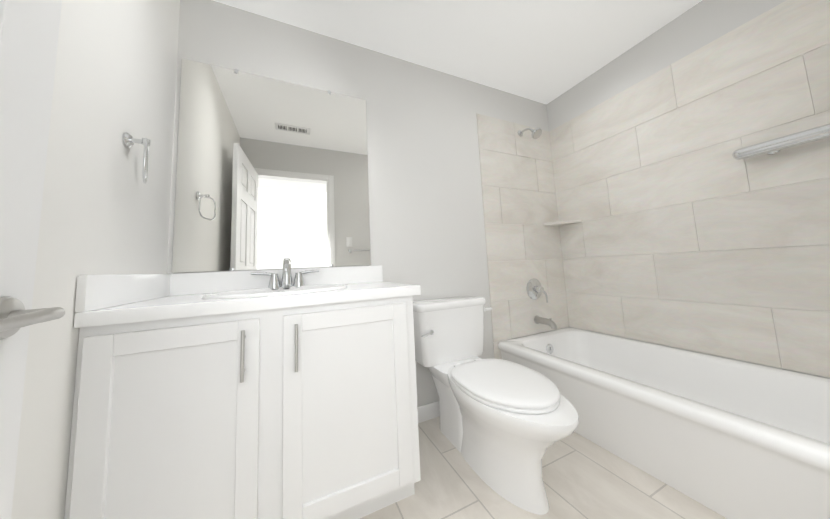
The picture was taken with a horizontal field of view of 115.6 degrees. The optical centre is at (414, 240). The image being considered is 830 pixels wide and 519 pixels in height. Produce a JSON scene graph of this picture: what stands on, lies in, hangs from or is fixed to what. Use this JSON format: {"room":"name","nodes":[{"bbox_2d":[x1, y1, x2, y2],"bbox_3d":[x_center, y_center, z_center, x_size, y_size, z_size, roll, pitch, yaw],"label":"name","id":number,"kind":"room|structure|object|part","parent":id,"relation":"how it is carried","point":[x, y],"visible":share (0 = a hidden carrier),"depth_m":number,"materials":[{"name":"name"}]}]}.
{"room":"bathroom","nodes":[
{"label":"bathroom","id":0,"kind":"room"},
{"bbox_2d":[11,0,179,518],"bbox_3d":[-0.844,-0.181,0.417,0.110,2.440,1.750,0,-6,-25],"label":"wall","id":1,"kind":"structure","parent":0,"point":[105,209],"depth_m":0.75,"materials":[{"name":"white paint"}]},
{"bbox_2d":[0,0,64,518],"bbox_3d":[-0.531,-0.027,0.124,0.160,2.023,0.758,0,-6,-25],"label":"door","id":2,"kind":"structure","parent":1,"relation":"in","point":[29,32],"depth_m":0.43,"materials":[{"name":"white paint"}]},
{"bbox_3d":[-0.644,0.117,0.368,0.160,0.066,0.135,0,-6,-25],"label":"handle","id":3,"kind":"part","parent":2,"relation":"part of","materials":[{"name":"silver metal"}]},
{"bbox_2d":[122,132,150,183],"bbox_3d":[-0.973,-0.294,0.927,0.081,0.170,0.136,0,-6,-25],"label":"towel ring","id":4,"kind":"object","parent":1,"relation":"attached to","point":[128,139],"visible":1,"depth_m":0.91,"materials":[{"name":"silver metal"}]},
{"bbox_2d":[167,0,567,406],"bbox_3d":[0.053,-0.079,1.847,2.934,2.440,0.110,0,-6,-25],"label":"wall","id":5,"kind":"structure","parent":0,"point":[426,222],"depth_m":1.77,"materials":[{"name":"white paint"}]},
{"bbox_2d":[172,58,370,272],"bbox_3d":[-0.724,-0.388,1.461,0.940,1.086,0.008,0,-6,-25],"label":"mirror","id":6,"kind":"object","parent":5,"relation":"attached to","point":[272,173],"visible":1,"depth_m":1.42,"materials":[{"name":"clear glass"}]},
{"bbox_2d":[417,401,439,422],"bbox_3d":[0.202,1.082,1.706,0.855,0.090,0.013,0,-6,-25],"label":"baseboard","id":7,"kind":"structure","parent":5,"relation":"attached to","point":[426,412],"depth_m":1.63,"materials":[{"name":"white paint"}]},
{"bbox_2d":[493,340,505,358],"bbox_3d":[0.644,0.938,1.930,0.132,0.380,0.008,0,-6,-25],"label":"wall strip","id":8,"kind":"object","parent":5,"relation":"attached to","point":[497,352],"visible":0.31,"depth_m":1.92,"materials":[{"name":"white tile"}]},
{"bbox_2d":[476,113,568,341],"bbox_3d":[0.921,-0.138,2.189,0.851,1.784,0.008,0,-6,-25],"label":"tiled wall","id":9,"kind":"structure","parent":5,"relation":"attached to","point":[522,241],"depth_m":2.16,"materials":[{"name":"white tile"}]},
{"bbox_2d":[518,128,541,138],"bbox_3d":[0.961,-0.903,2.184,0.086,0.144,0.201,0,-6,-25],"label":"shower head","id":10,"kind":"object","parent":9,"relation":"attached to","point":[536,133],"visible":1,"depth_m":2.13},
{"bbox_2d":[526,278,547,302],"bbox_3d":[0.995,0.404,2.109,0.172,0.197,0.076,0,-6,-25],"label":"tub valve","id":11,"kind":"object","parent":9,"relation":"attached to","point":[535,289],"visible":1,"depth_m":2.11,"materials":[{"name":"silver metal"}]},
{"bbox_2d":[534,315,556,328],"bbox_3d":[1.026,0.635,2.042,0.066,0.076,0.172,0,-6,-25],"label":"tub spout","id":12,"kind":"object","parent":9,"relation":"attached to","point":[545,321],"visible":1,"depth_m":2.03,"materials":[{"name":"silver metal"}]},
{"bbox_2d":[543,219,581,225],"bbox_3d":[1.251,-0.156,2.225,0.205,0.022,0.205,0,-6,-25],"label":"corner shelf","id":13,"kind":"object","parent":9,"relation":"attached to","point":[559,223],"visible":0.94,"depth_m":2.23,"materials":[{"name":"tile"}]},
{"bbox_2d":[213,0,701,103],"bbox_3d":[0.459,-1.517,0.244,3.914,0.060,3.760,0,-6,-25],"label":"ceiling","id":14,"kind":"structure","parent":0,"point":[544,51],"depth_m":1.67,"materials":[{"name":"white paint"}]},
{"bbox_2d":[360,416,726,518],"bbox_3d":[0.575,0.968,-0.006,3.914,0.060,3.760,0,-6,-25],"label":"floor","id":15,"kind":"structure","parent":0,"point":[583,477],"depth_m":1.09,"materials":[{"name":"tile"}]},
{"bbox_2d":[64,258,420,518],"bbox_3d":[-0.534,0.581,1.111,1.028,1.036,0.584,0,-6,-25],"label":"bathroom vanity","id":16,"kind":"object","parent":15,"relation":"on","point":[286,392],"visible":1,"depth_m":0.85,"materials":[{"name":"white paint"}]},
{"bbox_2d":[201,284,346,328],"bbox_3d":[-0.576,0.288,1.132,0.550,0.160,0.435,0,-6,-25],"label":"sink","id":17,"kind":"object","parent":16,"relation":"in","point":[273,289],"depth_m":1.07,"materials":[{"name":"white ceramic"}]},
{"bbox_2d":[250,258,319,290],"bbox_3d":[-0.632,0.160,1.285,0.313,0.156,0.185,0,-6,-25],"label":"faucet","id":18,"kind":"object","parent":16,"relation":"on","point":[274,282],"depth_m":1.31,"materials":[{"name":"silver metal"}]},
{"bbox_2d":[413,295,578,514],"bbox_3d":[0.380,0.706,1.321,0.535,0.745,0.916,0,-6,-25],"label":"toilet","id":19,"kind":"object","parent":15,"relation":"on","point":[505,425],"visible":0.98,"depth_m":1.16,"materials":[{"name":"white ceramic"}]},
{"bbox_3d":[0.229,0.548,1.651,0.535,0.351,0.229,0,-6,-25],"label":"tank","id":20,"kind":"part","parent":19,"relation":"part of","materials":[{"name":"white ceramic"}]},
{"bbox_3d":[0.401,0.650,1.217,0.389,0.042,0.532,0,-6,-25],"label":"seat","id":21,"kind":"part","parent":19,"relation":"part of","materials":[{"name":"white plastic"}]},
{"bbox_2d":[498,327,829,518],"bbox_3d":[1.323,0.849,1.349,0.806,0.378,1.623,0,-6,-25],"label":"bathtub","id":22,"kind":"object","parent":15,"relation":"on","point":[729,438],"visible":0.96,"depth_m":1.17,"materials":[{"name":"white ceramic"}]},
{"bbox_2d":[546,0,829,378],"bbox_3d":[1.722,-0.182,1.597,0.110,2.440,1.750,0,-6,-25],"label":"wall","id":23,"kind":"structure","parent":0,"point":[702,23],"depth_m":1.72,"materials":[{"name":"white paint"}]},
{"bbox_2d":[550,0,829,377],"bbox_3d":[1.643,-0.229,1.628,0.008,1.784,1.640,0,-6,-25],"label":"tiled wall","id":24,"kind":"structure","parent":23,"relation":"attached to","point":[689,232],"depth_m":1.49,"materials":[{"name":"white tile"}]},
{"bbox_2d":[732,123,829,159],"bbox_3d":[1.800,-0.474,1.150,0.104,0.058,0.512,0,-6,-25],"label":"towel bar","id":25,"kind":"object","parent":24,"relation":"attached to","point":[775,146],"visible":1,"depth_m":1.22,"materials":[{"name":"silver metal"}]}
]}

